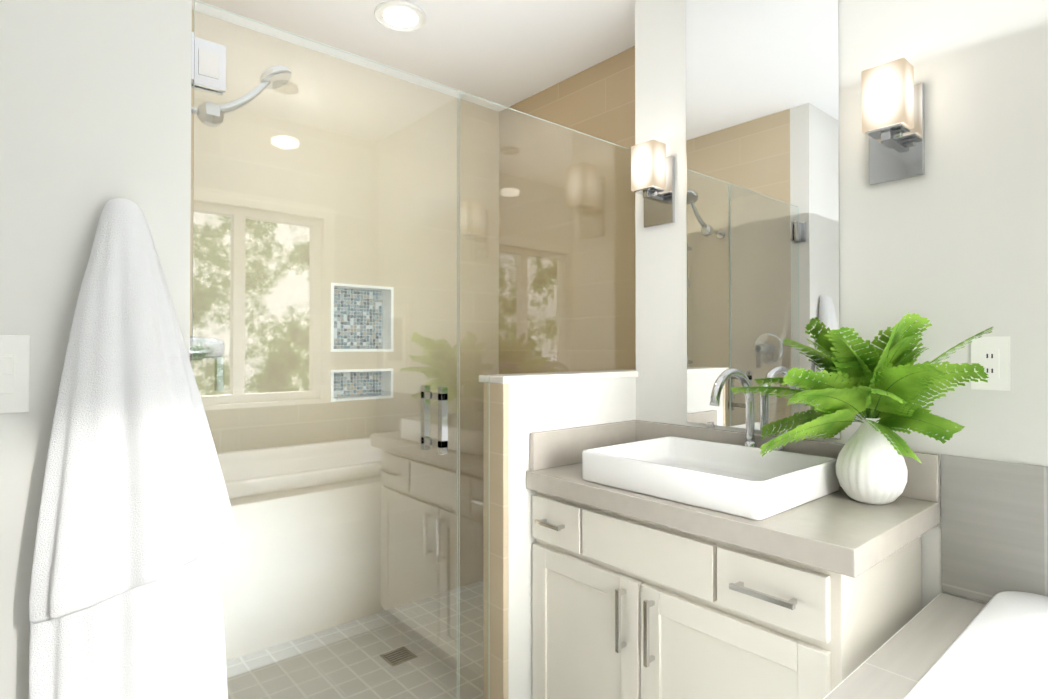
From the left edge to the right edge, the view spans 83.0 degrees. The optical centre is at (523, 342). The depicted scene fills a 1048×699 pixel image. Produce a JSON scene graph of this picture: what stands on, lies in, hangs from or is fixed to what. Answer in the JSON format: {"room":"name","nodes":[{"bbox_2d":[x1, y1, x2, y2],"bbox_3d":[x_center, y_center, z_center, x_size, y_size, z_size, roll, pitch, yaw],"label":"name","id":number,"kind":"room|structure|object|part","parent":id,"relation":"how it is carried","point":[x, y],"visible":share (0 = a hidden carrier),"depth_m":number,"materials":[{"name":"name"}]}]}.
{"room":"bathroom","nodes":[
{"label":"bathroom","id":0,"kind":"room"},
{"bbox_2d":[0,0,637,698],"bbox_3d":[-0.662,-0.016,1.313,3.300,2.530,0.124,1,-1,-41],"label":"wall","id":1,"kind":"structure","parent":0,"point":[95,106],"depth_m":1.12,"materials":[{"name":"white paint"}]},
{"bbox_2d":[0,335,29,412],"bbox_3d":[-0.906,0.056,1.029,0.073,0.136,0.010,1,-1,-41],"label":"switch plate","id":2,"kind":"object","parent":1,"relation":"attached to","point":[14,372],"visible":1,"depth_m":1.04,"materials":[{"name":"white plastic"}]},
{"bbox_2d":[29,198,240,698],"bbox_3d":[-0.711,0.332,1.116,0.338,1.210,0.128,1,-1,-41],"label":"towel","id":3,"kind":"object","parent":1,"relation":"hanging from","point":[136,526],"visible":1,"depth_m":1.07,"materials":[{"name":"white fabric"}]},
{"bbox_2d":[190,10,498,660],"bbox_3d":[-0.861,-0.002,2.671,1.830,2.530,0.103,1,-1,-41],"label":"glass shower door","id":4,"kind":"structure","parent":0,"point":[492,275],"depth_m":2.65,"materials":[{"name":"glass"}]},
{"bbox_2d":[192,0,634,111],"bbox_3d":[-0.375,-1.325,0.994,3.500,0.080,3.300,1,-1,-41],"label":"ceiling","id":5,"kind":"structure","parent":0,"point":[507,53],"depth_m":2.46,"materials":[{"name":"white paint"}]},
{"bbox_2d":[374,0,426,31],"bbox_3d":[-0.479,-1.265,2.303,0.200,0.012,0.200,1,-1,-41],"label":"recessed light","id":6,"kind":"object","parent":5,"relation":"in","point":[403,16],"visible":1,"depth_m":2.30,"materials":[{"name":"white"}]},
{"bbox_2d":[499,46,635,373],"bbox_3d":[0.248,0.000,2.862,0.100,2.530,1.260,1,-1,-41],"label":"wall","id":7,"kind":"structure","parent":0,"point":[597,100],"depth_m":2.82,"materials":[{"name":"beige tile"}]},
{"bbox_2d":[635,0,1047,608],"bbox_3d":[1.178,-0.015,1.486,0.288,2.530,2.040,1,-1,-41],"label":"wall","id":8,"kind":"structure","parent":0,"point":[951,244],"depth_m":1.64,"materials":[{"name":"white paint"}]},
{"bbox_2d":[631,139,674,227],"bbox_3d":[0.441,-0.547,2.058,0.102,0.270,0.124,1,-1,-41],"label":"sconce","id":9,"kind":"object","parent":8,"relation":"attached to","point":[652,174],"visible":1,"depth_m":2.04,"materials":[{"name":"white glass"}]},
{"bbox_3d":[0.430,-0.604,2.049,0.073,0.156,0.096,1,-1,-41],"label":"lamp shade","id":10,"kind":"part","parent":9,"relation":"part of","materials":[{"name":"white glass"}]},
{"bbox_3d":[0.709,-0.465,1.820,0.007,1.482,0.490,1,-1,-41],"label":"mirror","id":11,"kind":"part","parent":8,"relation":"part of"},
{"bbox_2d":[861,58,924,184],"bbox_3d":[0.924,-0.552,1.498,0.102,0.270,0.124,1,-1,-41],"label":"sconce","id":12,"kind":"object","parent":8,"relation":"attached to","point":[893,119],"visible":1,"depth_m":1.48,"materials":[{"name":"white glass"}]},
{"bbox_3d":[0.913,-0.610,1.489,0.073,0.156,0.096,1,-1,-41],"label":"lamp shade","id":13,"kind":"part","parent":12,"relation":"part of","materials":[{"name":"white glass"}]},
{"bbox_2d":[971,336,1010,390],"bbox_3d":[1.084,0.049,1.378,0.008,0.124,0.072,1,-1,-41],"label":"electrical outlet plate","id":14,"kind":"object","parent":8,"relation":"attached to","point":[991,355],"visible":0.98,"depth_m":1.37,"materials":[{"name":"white plastic"}]},
{"bbox_2d":[941,454,1047,602],"bbox_3d":[1.347,0.437,1.073,0.004,0.332,0.996,1,-1,-41],"label":"wall tile","id":15,"kind":"structure","parent":8,"relation":"attached to","point":[994,527],"depth_m":1.37,"materials":[{"name":"grey tile"}]},
{"bbox_3d":[-0.375,1.275,0.967,3.500,0.060,3.300,1,-1,-41],"label":"floor","id":16,"kind":"structure","parent":0,"visible":0},
{"bbox_2d":[226,581,482,698],"bbox_3d":[-0.446,1.256,2.252,1.730,0.006,1.060,1,-1,-41],"label":"floor","id":17,"kind":"structure","parent":16,"relation":"on","point":[465,671],"depth_m":2.34,"materials":[{"name":"beige tile"}]},
{"bbox_2d":[379,647,415,666],"bbox_3d":[-0.501,1.251,2.362,0.110,0.005,0.110,1,-1,-41],"label":"shower drain","id":18,"kind":"object","parent":17,"relation":"on","point":[401,657],"depth_m":2.36,"materials":[{"name":"silver metal"}]},
{"bbox_2d":[526,368,939,698],"bbox_3d":[0.506,0.663,1.624,0.542,1.178,0.937,1,-1,-41],"label":"bathroom vanity","id":19,"kind":"object","parent":16,"relation":"on","point":[672,561],"visible":1,"depth_m":1.44,"materials":[{"name":"beige paint"}]},
{"bbox_2d":[526,420,939,577],"bbox_3d":[0.511,0.361,1.632,0.528,0.169,0.937,1,-1,-41],"label":"countertop","id":20,"kind":"structure","parent":19,"relation":"on","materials":[{"name":"stone"}]},
{"bbox_2d":[582,436,838,519],"bbox_3d":[0.496,0.349,1.621,0.430,0.084,0.540,1,-1,-41],"label":"sink","id":21,"kind":"object","parent":20,"relation":"in","point":[728,480],"depth_m":1.52,"materials":[{"name":"white ceramic"}]},
{"bbox_2d":[710,368,784,450],"bbox_3d":[0.636,0.233,1.688,0.233,0.317,0.131,1,-1,-41],"label":"faucet","id":22,"kind":"object","parent":20,"relation":"on","point":[751,441],"depth_m":1.76,"materials":[{"name":"silver metal"}]},
{"bbox_2d":[730,313,993,504],"bbox_3d":[0.780,0.162,1.426,0.382,0.454,0.533,1,-1,-41],"label":"potted plant","id":23,"kind":"object","parent":20,"relation":"on","point":[887,387],"visible":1,"depth_m":1.39,"materials":[{"name":"green plant"}]},
{"bbox_2d":[823,591,1047,698],"bbox_3d":[0.730,0.891,0.541,1.612,0.698,0.992,1,-1,-41],"label":"tub deck","id":24,"kind":"object","parent":16,"relation":"on","point":[943,646],"visible":1,"depth_m":1.11,"materials":[{"name":"tile"}]},
{"bbox_3d":[-0.408,1.201,1.519,0.830,0.100,0.116,1,-1,-41],"label":"sill","id":25,"kind":"structure","parent":16,"relation":"on","visible":0},
{"bbox_2d":[191,0,635,698],"bbox_3d":[-0.067,0.209,1.824,1.729,1.880,0.110,1,-1,-41],"label":"glass","id":26,"kind":"object","parent":25,"relation":"on","point":[209,66],"visible":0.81,"depth_m":1.50,"materials":[{"name":"clear glass"}]},
{"bbox_3d":[-1.139,-0.013,1.668,0.100,2.530,1.060,1,-1,-41],"label":"wall","id":27,"kind":"structure","parent":0,"visible":0},
{"bbox_2d":[190,65,291,390],"bbox_3d":[-0.831,-0.361,1.686,0.383,0.987,0.600,1,-1,-41],"label":"shower fixture","id":28,"kind":"object","parent":27,"relation":"attached to","point":[215,118],"depth_m":1.69,"materials":[{"name":"silver metal"}]}
]}

